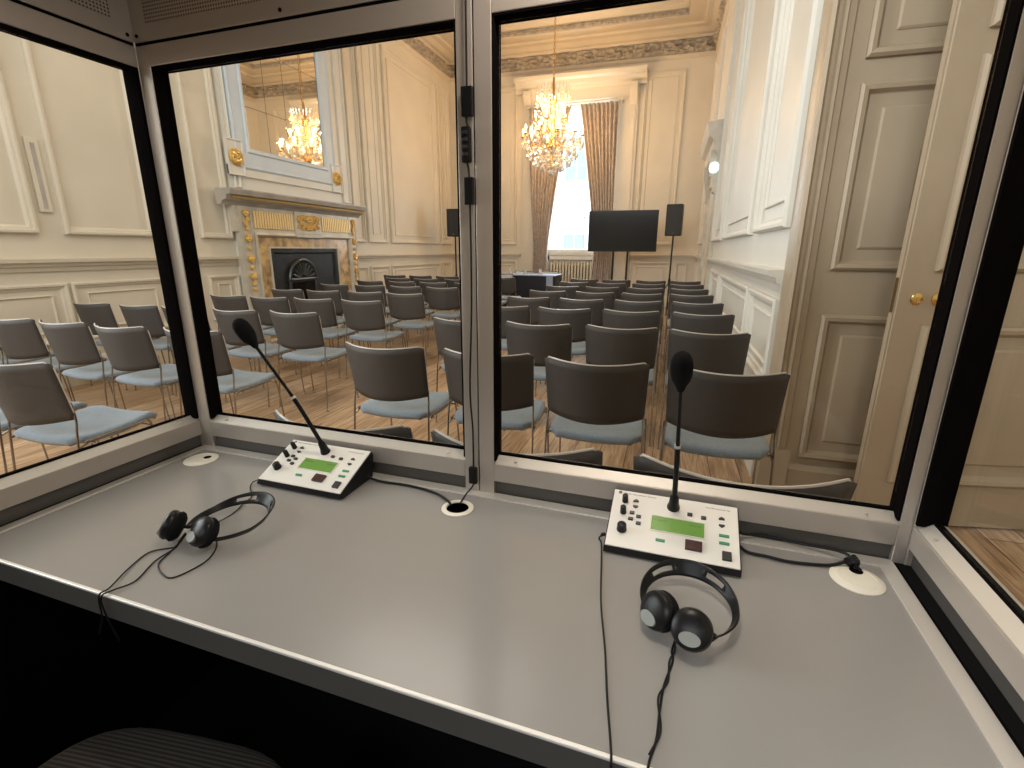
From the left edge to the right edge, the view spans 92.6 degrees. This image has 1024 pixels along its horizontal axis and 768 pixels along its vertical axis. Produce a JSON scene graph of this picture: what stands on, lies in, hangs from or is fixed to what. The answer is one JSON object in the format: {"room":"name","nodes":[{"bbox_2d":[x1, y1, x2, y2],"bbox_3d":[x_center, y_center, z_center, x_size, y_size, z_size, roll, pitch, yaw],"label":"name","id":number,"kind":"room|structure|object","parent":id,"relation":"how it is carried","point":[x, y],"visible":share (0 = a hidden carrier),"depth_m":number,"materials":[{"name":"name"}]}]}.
{"room":"interpreter booth","nodes":[
{"label":"interpreter booth","id":0,"kind":"room"},
{"bbox_2d":[0,31,453,353],"bbox_3d":[-3.943,-3.389,5.292,0.380,6.300,16.100,5,16,17],"label":"wall","id":1,"kind":"structure","parent":0,"point":[76,108],"depth_m":5.45,"materials":[{"name":"beige paint"}]},
{"bbox_2d":[22,136,52,212],"bbox_3d":[-4.225,-1.859,4.362,0.024,0.620,0.100,5,16,17],"label":"wall plate","id":2,"kind":"object","parent":1,"relation":"attached to","point":[31,147],"visible":1,"depth_m":4.35,"materials":[{"name":"beige paint"}]},
{"bbox_2d":[0,253,454,272],"bbox_3d":[-3.848,-1.407,5.640,0.090,0.115,15.800,5,16,17],"label":"trim","id":3,"kind":"structure","parent":1,"relation":"attached to","point":[40,264],"depth_m":4.97,"materials":[{"name":"beige paint"}]},
{"bbox_2d":[57,304,427,388],"bbox_3d":[-3.879,-0.428,5.917,0.035,0.260,15.800,5,16,17],"label":"baseboard","id":4,"kind":"structure","parent":1,"relation":"attached to","point":[74,382],"depth_m":4.95,"materials":[{"name":"beige paint"}]},
{"bbox_2d":[221,51,342,192],"bbox_3d":[-3.156,-4.474,6.723,0.122,3.245,2.283,5,16,17],"label":"mirror","id":5,"kind":"object","parent":1,"relation":"attached to","point":[273,112],"visible":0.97,"depth_m":6.86,"materials":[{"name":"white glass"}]},
{"bbox_2d":[218,49,351,203],"bbox_3d":[-3.149,-4.285,6.963,0.030,3.050,2.460,5,16,17],"label":"trim","id":6,"kind":"structure","parent":1,"relation":"attached to","point":[331,51],"depth_m":7.94,"materials":[{"name":"paint"}]},
{"bbox_2d":[402,37,451,76],"bbox_3d":[-2.826,-6.341,7.491,0.155,0.280,9.300,5,16,17],"label":"trim","id":7,"kind":"structure","parent":1,"relation":"attached to","point":[419,47],"depth_m":10.72,"materials":[{"name":"paint"}]},
{"bbox_2d":[395,0,730,82],"bbox_3d":[-0.986,-5.107,3.703,6.050,0.080,15.800,5,16,17],"label":"trim","id":8,"kind":"structure","parent":1,"relation":"attached to","point":[408,48],"depth_m":10.58,"materials":[{"name":"paint"}]},
{"bbox_2d":[416,0,721,65],"bbox_3d":[-0.984,-5.507,3.593,6.050,0.190,15.800,5,16,17],"label":"trim","id":9,"kind":"structure","parent":1,"relation":"attached to","point":[439,45],"depth_m":10.48,"materials":[{"name":"paint"}]},
{"bbox_2d":[0,307,1023,605],"bbox_3d":[0.199,0.095,4.794,9.150,0.120,16.500,5,16,17],"label":"floor","id":10,"kind":"structure","parent":0,"point":[1001,550],"depth_m":3.96,"materials":[{"name":"brown wood"}]},
{"bbox_2d":[0,346,72,401],"bbox_3d":[-4.079,-0.180,3.949,0.498,0.822,0.542,5,16,16],"label":"chair","id":11,"kind":"object","parent":10,"relation":"on","point":[2,355],"visible":0.3,"depth_m":3.90,"materials":[{"name":"grey fabric"}]},
{"bbox_2d":[0,401,92,472],"bbox_3d":[-2.707,0.189,2.626,0.498,0.822,0.542,5,16,18],"label":"chair","id":12,"kind":"object","parent":10,"relation":"on","point":[77,405],"visible":0.13,"depth_m":2.48,"materials":[{"name":"grey fabric"}]},
{"bbox_2d":[0,318,118,408],"bbox_3d":[-3.549,-0.130,3.776,0.498,0.822,0.542,5,16,15],"label":"chair","id":13,"kind":"object","parent":10,"relation":"on","point":[19,338],"visible":0.56,"depth_m":3.50,"materials":[{"name":"grey fabric"}]},
{"bbox_2d":[0,362,157,470],"bbox_3d":[-2.189,0.236,2.464,0.498,0.822,0.542,5,16,16],"label":"chair","id":14,"kind":"object","parent":10,"relation":"on","point":[33,396],"visible":0.88,"depth_m":2.22,"materials":[{"name":"grey fabric"}]},
{"bbox_2d":[38,319,169,437],"bbox_3d":[-3.012,-0.082,3.609,0.498,0.822,0.542,5,16,18],"label":"chair","id":15,"kind":"object","parent":10,"relation":"on","point":[70,343],"visible":0.78,"depth_m":3.34,"materials":[{"name":"grey fabric"}]},
{"bbox_2d":[73,301,165,389],"bbox_3d":[-3.827,-0.407,4.778,0.498,0.822,0.542,5,16,17],"label":"chair","id":16,"kind":"object","parent":10,"relation":"on","point":[102,314],"visible":0.44,"depth_m":4.47,"materials":[{"name":"grey fabric"}]},
{"bbox_2d":[93,323,177,435],"bbox_3d":[-2.498,-0.036,3.450,0.498,0.822,0.542,5,16,18],"label":"chair","id":17,"kind":"object","parent":10,"relation":"on","point":[126,348],"visible":0.74,"depth_m":3.19,"materials":[{"name":"grey fabric"}]},
{"bbox_2d":[119,303,173,394],"bbox_3d":[-3.280,-0.363,4.627,0.498,0.822,0.542,5,16,18],"label":"chair","id":18,"kind":"object","parent":10,"relation":"on","point":[149,317],"visible":0.55,"depth_m":4.33,"materials":[{"name":"grey fabric"}]},
{"bbox_2d":[163,327,284,416],"bbox_3d":[-1.931,0.008,3.299,0.498,0.822,0.542,5,16,17],"label":"chair","id":19,"kind":"object","parent":10,"relation":"on","point":[230,380],"visible":0.45,"depth_m":3.13,"materials":[{"name":"grey fabric"}]},
{"bbox_2d":[210,294,283,370],"bbox_3d":[-3.017,-0.613,5.542,0.498,0.822,0.542,5,16,16],"label":"chair","id":20,"kind":"object","parent":10,"relation":"on","point":[224,303],"visible":0.34,"depth_m":5.23,"materials":[{"name":"grey fabric"}]},
{"bbox_2d":[212,308,305,406],"bbox_3d":[-2.239,-0.271,4.310,0.498,0.822,0.542,5,16,18],"label":"chair","id":21,"kind":"object","parent":10,"relation":"on","point":[224,319],"visible":0.78,"depth_m":4.07,"materials":[{"name":"grey fabric"}]},
{"bbox_2d":[250,296,321,374],"bbox_3d":[-2.489,-0.562,5.364,0.498,0.822,0.542,5,16,15],"label":"chair","id":22,"kind":"object","parent":10,"relation":"on","point":[263,306],"visible":0.5,"depth_m":5.07,"materials":[{"name":"grey fabric"}]},
{"bbox_2d":[214,187,366,343],"bbox_3d":[-3.087,-1.776,7.529,0.240,2.014,2.896,5,16,17],"label":"fireplace","id":23,"kind":"object","parent":10,"relation":"on","point":[285,262],"visible":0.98,"depth_m":7.14,"materials":[{"name":"grey stone"}]},
{"bbox_2d":[214,187,366,217],"bbox_3d":[-3.083,-2.658,7.287,0.240,0.185,2.896,5,16,17],"label":"mantel shelf","id":24,"kind":"object","parent":23,"relation":"attached to","point":[232,197],"depth_m":6.83,"materials":[{"name":"grey stone"}]},
{"bbox_2d":[271,288,330,347],"bbox_3d":[-2.752,-0.835,6.353,0.498,0.822,0.542,5,16,17],"label":"chair","id":25,"kind":"object","parent":10,"relation":"on","point":[297,293],"visible":0.2,"depth_m":6.03,"materials":[{"name":"grey fabric"}]},
{"bbox_2d":[269,310,358,411],"bbox_3d":[-1.694,-0.232,4.176,0.498,0.822,0.542,5,16,17],"label":"chair","id":26,"kind":"object","parent":10,"relation":"on","point":[303,332],"visible":0.94,"depth_m":3.92,"materials":[{"name":"grey fabric"}]},
{"bbox_2d":[293,297,359,377],"bbox_3d":[-1.971,-0.524,5.236,0.498,0.822,0.542,5,16,16],"label":"chair","id":27,"kind":"object","parent":10,"relation":"on","point":[325,308],"visible":0.62,"depth_m":4.96,"materials":[{"name":"grey fabric"}]},
{"bbox_2d":[306,290,364,357],"bbox_3d":[-2.241,-0.788,6.192,0.498,0.822,0.542,5,16,16],"label":"chair","id":28,"kind":"object","parent":10,"relation":"on","point":[335,296],"visible":0.38,"depth_m":5.89,"materials":[{"name":"grey fabric"}]},
{"bbox_2d":[320,283,352,341],"bbox_3d":[-2.482,-1.076,7.236,0.498,0.822,0.542,5,16,18],"label":"chair","id":29,"kind":"object","parent":10,"relation":"on","point":[343,288],"visible":0.19,"depth_m":6.91,"materials":[{"name":"grey fabric"}]},
{"bbox_2d":[274,410,413,438],"bbox_3d":[-0.464,0.446,1.726,0.498,0.822,0.542,5,16,17],"label":"chair","id":30,"kind":"object","parent":10,"relation":"on","point":[397,430],"visible":0.02,"depth_m":1.38,"materials":[{"name":"grey fabric"}]},
{"bbox_2d":[340,299,405,378],"bbox_3d":[-1.428,-0.476,5.070,0.498,0.822,0.542,5,16,18],"label":"chair","id":31,"kind":"object","parent":10,"relation":"on","point":[368,317],"visible":0.91,"depth_m":4.82,"materials":[{"name":"grey fabric"}]},
{"bbox_2d":[347,291,403,347],"bbox_3d":[-1.688,-0.743,6.038,0.498,0.822,0.542,5,16,15],"label":"chair","id":32,"kind":"object","parent":10,"relation":"on","point":[353,296],"visible":0.34,"depth_m":5.72,"materials":[{"name":"grey fabric"}]},
{"bbox_2d":[354,284,403,343],"bbox_3d":[-1.934,-1.029,7.075,0.498,0.822,0.542,5,16,16],"label":"chair","id":33,"kind":"object","parent":10,"relation":"on","point":[380,288],"visible":0.3,"depth_m":6.76,"materials":[{"name":"grey fabric"}]},
{"bbox_2d":[344,341,459,440],"bbox_3d":[-0.626,0.139,2.842,0.498,0.822,0.542,5,16,17],"label":"chair","id":34,"kind":"object","parent":10,"relation":"on","point":[395,380],"visible":0.89,"depth_m":2.58,"materials":[{"name":"grey fabric"}]},
{"bbox_2d":[390,286,434,346],"bbox_3d":[-1.395,-0.982,6.913,0.498,0.822,0.542,5,16,18],"label":"chair","id":35,"kind":"object","parent":10,"relation":"on","point":[394,289],"visible":0.23,"depth_m":6.59,"materials":[{"name":"grey fabric"}]},
{"bbox_2d":[386,292,442,364],"bbox_3d":[-1.171,-0.687,5.842,0.498,0.822,0.542,5,16,17],"label":"chair","id":36,"kind":"object","parent":10,"relation":"on","point":[407,307],"visible":0.91,"depth_m":5.59,"materials":[{"name":"grey fabric"}]},
{"bbox_2d":[419,282,458,334],"bbox_3d":[-1.158,-1.207,7.735,0.498,0.822,0.542,5,16,16],"label":"chair","id":37,"kind":"object","parent":10,"relation":"on","point":[423,285],"visible":0.38,"depth_m":7.45,"materials":[{"name":"grey fabric"}]},
{"bbox_2d":[426,287,459,346],"bbox_3d":[-0.874,-0.933,6.743,0.498,0.822,0.542,5,16,17],"label":"chair","id":38,"kind":"object","parent":10,"relation":"on","point":[443,299],"visible":0.75,"depth_m":6.48,"materials":[{"name":"grey fabric"}]},
{"bbox_2d":[433,317,460,422],"bbox_3d":[-0.306,-0.127,3.814,0.498,0.822,0.542,5,16,16],"label":"chair","id":39,"kind":"object","parent":10,"relation":"on","point":[447,332],"visible":0.24,"depth_m":3.56,"materials":[{"name":"grey fabric"}]},
{"bbox_2d":[455,237,456,275],"bbox_3d":[-1.340,-2.626,11.446,0.748,1.576,0.660,5,16,17],"label":"speaker stand","id":40,"kind":"object","parent":10,"relation":"on","point":[455,237],"visible":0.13,"depth_m":11.46,"materials":[{"name":"black metal"}]},
{"bbox_2d":[446,209,457,236],"bbox_3d":[-1.311,-3.700,11.246,0.310,0.600,0.311,3,16,9],"label":"loudspeaker","id":41,"kind":"object","parent":40,"relation":"on","point":[452,214],"visible":0.58,"depth_m":11.10,"materials":[{"name":"black plastic"}]},
{"bbox_2d":[442,348,548,453],"bbox_3d":[-0.076,0.184,2.688,0.498,0.822,0.542,5,16,16],"label":"chair","id":42,"kind":"object","parent":10,"relation":"on","point":[520,411],"visible":0.6,"depth_m":2.44,"materials":[{"name":"grey fabric"}]},
{"bbox_2d":[501,277,521,300],"bbox_3d":[-0.105,-1.585,9.131,0.498,0.822,0.542,5,16,18],"label":"chair","id":43,"kind":"object","parent":10,"relation":"on","point":[508,285],"visible":0.34,"depth_m":8.84,"materials":[{"name":"grey fabric"}]},
{"bbox_2d":[0,0,1023,767],"bbox_3d":[-0.360,0.164,0.323,1.817,2.110,1.775,5,16,18],"label":"booth","id":44,"kind":"object","parent":10,"relation":"on","point":[64,683],"visible":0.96,"depth_m":1.07,"materials":[{"name":"silver metal"}]},
{"bbox_2d":[38,727,280,767],"bbox_3d":[-0.599,0.699,0.611,0.482,0.886,0.551,3,16,10],"label":"chair","id":45,"kind":"object","parent":44,"relation":"on","point":[140,747],"visible":1,"depth_m":0.83,"materials":[{"name":"fabric"}]},
{"bbox_2d":[459,0,477,503],"bbox_3d":[-0.097,-0.337,0.974,0.023,1.247,0.072,5,16,18],"label":"cable","id":46,"kind":"object","parent":44,"relation":"attached to","point":[467,102],"visible":1,"depth_m":0.97,"materials":[{"name":"black plastic"}]},
{"bbox_2d":[0,445,1023,767],"bbox_3d":[-0.186,0.668,1.028,1.708,0.725,0.548,5,16,18],"label":"desk","id":47,"kind":"object","parent":44,"relation":"on","point":[477,620],"visible":1,"depth_m":0.77,"materials":[{"name":"grey laminate"}]},
{"bbox_2d":[98,532,185,633],"bbox_3d":[-0.681,0.365,0.909,0.038,0.090,0.186,4,16,13],"label":"headphone cable","id":48,"kind":"object","parent":47,"relation":"hanging from","point":[128,568],"visible":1,"depth_m":0.85,"materials":[{"name":"black plastic"}]},
{"bbox_2d":[100,533,186,640],"bbox_3d":[-0.658,0.367,0.903,0.021,0.090,0.185,2,16,8],"label":"headphone cable","id":49,"kind":"object","parent":47,"relation":"hanging from","point":[148,567],"visible":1,"depth_m":0.83,"materials":[{"name":"black plastic"}]},
{"bbox_2d":[157,491,274,548],"bbox_3d":[-0.589,0.270,0.999,0.154,0.060,0.200,10,18,30],"label":"headphones","id":50,"kind":"object","parent":47,"relation":"on","point":[204,530],"visible":1,"depth_m":0.95,"materials":[{"name":"black plastic"}]},
{"bbox_2d":[157,510,187,541],"bbox_3d":[-0.669,0.279,0.966,0.054,0.060,0.059,5,16,17],"label":"ear cup","id":51,"kind":"object","parent":50,"relation":"on","point":[174,523],"depth_m":0.95,"materials":[{"name":"black plastic"}]},
{"bbox_2d":[186,516,219,548],"bbox_3d":[-0.594,0.286,0.943,0.060,0.057,0.057,5,16,17],"label":"ear cup","id":52,"kind":"object","parent":50,"relation":"on","point":[205,530],"depth_m":0.93,"materials":[{"name":"black plastic"}]},
{"bbox_2d":[232,318,372,499],"bbox_3d":[-0.497,0.044,1.176,0.261,0.408,0.138,5,16,18],"label":"console","id":53,"kind":"object","parent":47,"relation":"on","point":[320,469],"visible":1,"depth_m":1.20,"materials":[{"name":"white plastic"}]},
{"bbox_2d":[598,532,612,767],"bbox_3d":[0.143,0.454,0.789,0.014,0.208,0.457,3,16,9],"label":"cable","id":54,"kind":"object","parent":47,"relation":"on","point":[602,533],"visible":1,"depth_m":0.69,"materials":[{"name":"black plastic"}]},
{"bbox_2d":[646,641,673,767],"bbox_3d":[0.199,0.493,0.665,0.009,0.200,0.242,8,17,25],"label":"headphone cable","id":55,"kind":"object","parent":47,"relation":"on","point":[672,647],"visible":0.77,"depth_m":0.62,"materials":[{"name":"black plastic"}]},
{"bbox_2d":[648,640,675,755],"bbox_3d":[0.201,0.400,0.646,0.012,0.004,0.202,7,17,24],"label":"headphone cable","id":56,"kind":"object","parent":47,"relation":"on","point":[674,651],"visible":0.95,"depth_m":0.62,"materials":[{"name":"black plastic"}]},
{"bbox_2d":[603,351,741,576],"bbox_3d":[0.313,0.125,0.913,0.243,0.399,0.138,5,16,18],"label":"console","id":57,"kind":"object","parent":47,"relation":"on","point":[640,525],"visible":1,"depth_m":0.94,"materials":[{"name":"white plastic"}]},
{"bbox_2d":[640,559,739,652],"bbox_3d":[0.278,0.338,0.768,0.150,0.060,0.191,5,16,18],"label":"headphones","id":58,"kind":"object","parent":47,"relation":"on","point":[690,628],"visible":1,"depth_m":0.73,"materials":[{"name":"black plastic"}]},
{"bbox_2d":[640,590,678,632],"bbox_3d":[0.224,0.344,0.743,0.056,0.060,0.058,5,16,17],"label":"ear cup","id":59,"kind":"object","parent":58,"relation":"on","point":[659,609],"depth_m":0.73,"materials":[{"name":"black plastic"}]},
{"bbox_2d":[670,607,713,652],"bbox_3d":[0.259,0.355,0.706,0.060,0.057,0.056,5,16,17],"label":"ear cup","id":60,"kind":"object","parent":58,"relation":"on","point":[691,628],"depth_m":0.69,"materials":[{"name":"black plastic"}]},
{"bbox_2d":[739,529,856,568],"bbox_3d":[0.541,0.303,0.943,0.207,0.033,0.045,8,17,26],"label":"cable","id":61,"kind":"object","parent":47,"relation":"on","point":[741,533],"visible":0.9,"depth_m":0.96,"materials":[{"name":"black plastic"}]},
{"bbox_2d":[740,545,861,571],"bbox_3d":[0.531,0.325,0.913,0.210,0.015,0.026,5,16,18],"label":"cable","id":62,"kind":"object","parent":47,"relation":"on","point":[741,547],"visible":0.95,"depth_m":0.90,"materials":[{"name":"black plastic"}]},
{"bbox_2d":[430,429,602,464],"bbox_3d":[0.052,0.491,1.571,0.498,0.822,0.542,5,16,17],"label":"chair","id":63,"kind":"object","parent":10,"relation":"on","point":[589,455],"visible":0.08,"depth_m":1.23,"materials":[{"name":"grey fabric"}]},
{"bbox_2d":[501,306,540,383],"bbox_3d":[-0.015,-0.363,4.679,0.498,0.822,0.542,5,16,17],"label":"chair","id":64,"kind":"object","parent":10,"relation":"on","point":[519,314],"visible":0.25,"depth_m":4.36,"materials":[{"name":"grey fabric"}]},
{"bbox_2d":[507,296,550,354],"bbox_3d":[0.234,-0.583,5.484,0.498,0.822,0.542,5,16,18],"label":"chair","id":65,"kind":"object","parent":10,"relation":"on","point":[533,303],"visible":0.24,"depth_m":5.17,"materials":[{"name":"grey fabric"}]},
{"bbox_2d":[501,273,562,306],"bbox_3d":[0.063,-2.058,10.927,2.000,0.785,0.745,5,16,17],"label":"table","id":66,"kind":"object","parent":10,"relation":"on","point":[526,282],"visible":0.3,"depth_m":10.44,"materials":[{"name":"black fabric"}]},
{"bbox_2d":[503,321,572,430],"bbox_3d":[0.231,-0.074,3.632,0.498,0.822,0.542,5,16,17],"label":"chair","id":67,"kind":"object","parent":10,"relation":"on","point":[540,341],"visible":0.51,"depth_m":3.35,"materials":[{"name":"grey fabric"}]},
{"bbox_2d":[529,290,566,308],"bbox_3d":[0.493,-0.805,6.298,0.498,0.822,0.542,5,16,17],"label":"chair","id":68,"kind":"object","parent":10,"relation":"on","point":[555,296],"visible":0.17,"depth_m":5.97,"materials":[{"name":"grey fabric"}]},
{"bbox_2d":[535,306,591,395],"bbox_3d":[0.500,-0.313,4.506,0.498,0.822,0.542,5,16,15],"label":"chair","id":69,"kind":"object","parent":10,"relation":"on","point":[578,318],"visible":0.41,"depth_m":4.21,"materials":[{"name":"grey fabric"}]},
{"bbox_2d":[548,256,592,281],"bbox_3d":[1.558,-2.558,12.065,1.480,1.160,0.155,5,16,17],"label":"radiator","id":70,"kind":"object","parent":10,"relation":"on","point":[564,268],"visible":0.34,"depth_m":11.97,"materials":[{"name":"beige metal"}]},
{"bbox_2d":[559,298,604,326],"bbox_3d":[0.770,-0.532,5.308,0.498,0.822,0.542,5,16,18],"label":"chair","id":71,"kind":"object","parent":10,"relation":"on","point":[597,305],"visible":0.27,"depth_m":5.00,"materials":[{"name":"grey fabric"}]},
{"bbox_2d":[571,291,614,357],"bbox_3d":[1.039,-0.753,6.117,0.498,0.822,0.542,5,16,17],"label":"chair","id":72,"kind":"object","parent":10,"relation":"on","point":[609,298],"visible":0.2,"depth_m":5.80,"materials":[{"name":"grey fabric"}]},
{"bbox_2d":[544,356,649,454],"bbox_3d":[0.435,0.236,2.505,0.498,0.822,0.542,5,16,17],"label":"chair","id":73,"kind":"object","parent":10,"relation":"on","point":[600,404],"visible":0.92,"depth_m":2.25,"materials":[{"name":"grey fabric"}]},
{"bbox_2d":[585,324,658,446],"bbox_3d":[0.771,-0.034,3.495,0.498,0.822,0.542,5,16,16],"label":"chair","id":74,"kind":"object","parent":10,"relation":"on","point":[604,346],"visible":0.55,"depth_m":3.21,"materials":[{"name":"grey fabric"}]},
{"bbox_2d":[587,210,658,279],"bbox_3d":[2.343,-2.624,10.541,1.430,2.100,0.770,5,16,17],"label":"display screen","id":75,"kind":"object","parent":10,"relation":"on","point":[627,231],"visible":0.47,"depth_m":10.29,"materials":[{"name":"black plastic"}]},
{"bbox_2d":[602,309,660,406],"bbox_3d":[1.050,-0.270,4.358,0.498,0.822,0.542,5,16,18],"label":"chair","id":76,"kind":"object","parent":10,"relation":"on","point":[610,318],"visible":0.32,"depth_m":4.05,"materials":[{"name":"grey fabric"}]},
{"bbox_2d":[614,299,662,371],"bbox_3d":[1.309,-0.486,5.149,0.498,0.822,0.542,5,16,17],"label":"chair","id":77,"kind":"object","parent":10,"relation":"on","point":[619,305],"visible":0.26,"depth_m":4.83,"materials":[{"name":"grey fabric"}]},
{"bbox_2d":[621,292,662,349],"bbox_3d":[1.567,-0.710,5.970,0.498,0.822,0.542,5,16,17],"label":"chair","id":78,"kind":"object","parent":10,"relation":"on","point":[624,296],"visible":0.21,"depth_m":5.64,"materials":[{"name":"grey fabric"}]},
{"bbox_2d":[627,287,663,343],"bbox_3d":[1.837,-0.935,6.795,0.498,0.822,0.542,5,16,18],"label":"chair","id":79,"kind":"object","parent":10,"relation":"on","point":[631,290],"visible":0.19,"depth_m":6.47,"materials":[{"name":"grey fabric"}]},
{"bbox_2d":[665,236,673,315],"bbox_3d":[3.251,-2.227,10.068,0.748,1.576,0.660,5,16,17],"label":"speaker stand","id":80,"kind":"object","parent":10,"relation":"on","point":[669,279],"visible":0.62,"depth_m":10.09,"materials":[{"name":"black metal"}]},
{"bbox_2d":[665,204,684,235],"bbox_3d":[3.279,-3.301,9.868,0.310,0.600,0.311,7,17,22],"label":"loudspeaker","id":81,"kind":"object","parent":80,"relation":"on","point":[674,213],"visible":1,"depth_m":9.74,"materials":[{"name":"black plastic"}]},
{"bbox_2d":[662,294,713,363],"bbox_3d":[2.088,-0.666,5.820,0.498,0.822,0.542,5,16,17],"label":"chair","id":82,"kind":"object","parent":10,"relation":"on","point":[706,299],"visible":0.27,"depth_m":5.51,"materials":[{"name":"grey fabric"}]},
{"bbox_2d":[663,301,723,382],"bbox_3d":[1.837,-0.441,4.994,0.498,0.822,0.542,5,16,16],"label":"chair","id":83,"kind":"object","parent":10,"relation":"on","point":[688,308],"visible":0.23,"depth_m":4.68,"materials":[{"name":"grey fabric"}]},
{"bbox_2d":[662,312,734,407],"bbox_3d":[1.576,-0.220,4.183,0.498,0.822,0.542,5,16,16],"label":"chair","id":84,"kind":"object","parent":10,"relation":"on","point":[705,324],"visible":0.27,"depth_m":3.87,"materials":[{"name":"grey fabric"}]},
{"bbox_2d":[657,329,750,448],"bbox_3d":[1.280,0.018,3.313,0.498,0.822,0.542,5,16,17],"label":"chair","id":85,"kind":"object","parent":10,"relation":"on","point":[714,353],"visible":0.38,"depth_m":3.02,"materials":[{"name":"grey fabric"}]},
{"bbox_2d":[659,366,790,485],"bbox_3d":[0.967,0.282,2.346,0.498,0.822,0.542,5,16,17],"label":"chair","id":86,"kind":"object","parent":10,"relation":"on","point":[729,416],"visible":0.83,"depth_m":2.09,"materials":[{"name":"grey"}]},
{"bbox_2d":[633,453,856,499],"bbox_3d":[0.581,0.537,1.412,0.498,0.822,0.542,5,16,17],"label":"chair","id":87,"kind":"object","parent":10,"relation":"on","point":[845,488],"visible":0.08,"depth_m":1.07,"materials":[{"name":"grey fabric"}]},
{"bbox_2d":[851,0,1023,529],"bbox_3d":[2.137,-0.735,1.972,0.929,2.968,0.125,2,15,5],"label":"open door","id":88,"kind":"structure","parent":10,"relation":"on","point":[990,493],"depth_m":2.15,"materials":[{"name":"wood"}]},
{"bbox_2d":[440,0,705,46],"bbox_3d":[0.354,-5.743,3.096,8.850,0.560,15.800,5,16,17],"label":"ceiling","id":89,"kind":"structure","parent":0,"point":[697,7],"depth_m":10.11,"materials":[{"name":"paint"}]},
{"bbox_2d":[520,17,584,176],"bbox_3d":[0.809,-5.810,9.500,1.291,3.313,1.282,5,16,17],"label":"chandelier","id":90,"kind":"object","parent":89,"relation":"hanging from","point":[553,100],"visible":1,"depth_m":9.60,"materials":[{"name":"gold metal"}]},
{"bbox_2d":[501,0,690,37],"bbox_3d":[0.042,-6.521,6.720,4.810,0.100,7.680,5,16,17],"label":"trim","id":91,"kind":"structure","parent":89,"relation":"attached to","point":[682,11],"depth_m":10.06,"materials":[{"name":"paint"}]},
{"bbox_2d":[501,0,690,31],"bbox_3d":[-0.554,-6.163,4.838,4.810,0.180,11.680,5,16,17],"label":"trim","id":92,"kind":"structure","parent":89,"relation":"attached to","point":[667,5],"depth_m":9.94,"materials":[{"name":"paint"}]},
{"bbox_2d":[449,55,716,295],"bbox_3d":[1.398,-5.109,11.647,6.050,6.300,0.348,5,16,17],"label":"wall","id":93,"kind":"structure","parent":0,"point":[674,110],"depth_m":11.01,"materials":[{"name":"beige paint"}]},
{"bbox_2d":[526,98,623,255],"bbox_3d":[1.434,-4.777,11.532,2.180,3.380,0.466,5,16,17],"label":"window","id":94,"kind":"structure","parent":93,"relation":"in","point":[583,252],"depth_m":11.80,"materials":[{"name":"paint"}]},
{"bbox_2d":[529,105,571,272],"bbox_3d":[0.858,-4.197,11.639,0.996,4.301,0.124,5,16,17],"label":"curtain","id":95,"kind":"object","parent":94,"relation":"hanging from","point":[543,187],"visible":0.59,"depth_m":11.60,"materials":[{"name":"beige fabric"}]},
{"bbox_2d":[580,101,618,282],"bbox_3d":[1.912,-4.106,11.322,0.856,4.301,0.124,5,16,17],"label":"curtain","id":96,"kind":"object","parent":94,"relation":"hanging from","point":[599,120],"visible":0.66,"depth_m":11.02,"materials":[{"name":"beige fabric"}]},
{"bbox_2d":[454,253,695,259],"bbox_3d":[1.338,-3.135,12.020,6.050,0.115,0.090,5,16,17],"label":"trim","id":97,"kind":"structure","parent":93,"relation":"attached to","point":[632,256],"depth_m":11.44,"materials":[{"name":"beige paint"}]},
{"bbox_2d":[513,65,647,279],"bbox_3d":[1.474,-4.427,11.487,2.940,5.070,0.340,5,16,17],"label":"trim","id":98,"kind":"structure","parent":93,"relation":"attached to","point":[621,82],"depth_m":11.01,"materials":[{"name":"beige paint"}]},
{"bbox_2d":[449,36,716,77],"bbox_3d":[1.346,-7.246,10.855,6.050,0.280,0.155,5,16,17],"label":"trim","id":99,"kind":"structure","parent":93,"relation":"attached to","point":[700,44],"depth_m":10.66,"materials":[{"name":"paint"}]},
{"bbox_2d":[694,0,823,374],"bbox_3d":[3.104,-3.662,6.401,0.548,6.300,9.720,5,16,17],"label":"wall","id":100,"kind":"structure","parent":0,"point":[765,63],"depth_m":3.60,"materials":[{"name":"paint"}]},
{"bbox_2d":[698,119,723,288],"bbox_3d":[3.130,-2.439,8.067,0.250,3.060,1.950,5,16,17],"label":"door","id":101,"kind":"structure","parent":100,"relation":"in","point":[710,149],"depth_m":7.40,"materials":[{"name":"wood"}]},
{"bbox_2d":[694,255,783,291],"bbox_3d":[2.805,-1.727,6.912,0.090,0.115,9.330,5,16,17],"label":"trim","id":102,"kind":"structure","parent":100,"relation":"attached to","point":[772,277],"depth_m":3.33,"materials":[{"name":"paint"}]},
{"bbox_2d":[751,0,858,485],"bbox_3d":[1.472,-0.913,2.407,0.140,3.100,0.190,5,16,17],"label":"trim","id":103,"kind":"structure","parent":100,"relation":"attached to","point":[838,20],"depth_m":2.37,"materials":[{"name":"wood"}]},
{"bbox_3d":[2.823,-2.383,1.737,2.800,6.300,0.320,5,16,17],"label":"wall","id":104,"kind":"structure","parent":0,"visible":0},
{"bbox_2d":[785,462,855,485],"bbox_3d":[2.162,0.574,2.535,1.330,0.170,0.030,5,16,17],"label":"baseboard","id":105,"kind":"structure","parent":104,"relation":"attached to","point":[797,473],"depth_m":2.67,"materials":[{"name":"wood"}]},
{"bbox_2d":[786,0,952,469],"bbox_3d":[2.165,-0.821,2.175,1.350,3.050,0.070,5,16,17],"label":"door","id":106,"kind":"structure","parent":104,"relation":"in","point":[898,45],"depth_m":2.33,"materials":[{"name":"wood"}]},
{"label":"outside","id":107,"kind":"structure","parent":0,"visible":0},
{"bbox_2d":[548,107,590,249],"bbox_3d":[5.747,-8.435,28.932,25.000,15.600,1.450,5,16,17],"label":"building","id":108,"kind":"structure","parent":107,"point":[574,193],"depth_m":28.57,"materials":[{"name":"white paint"}]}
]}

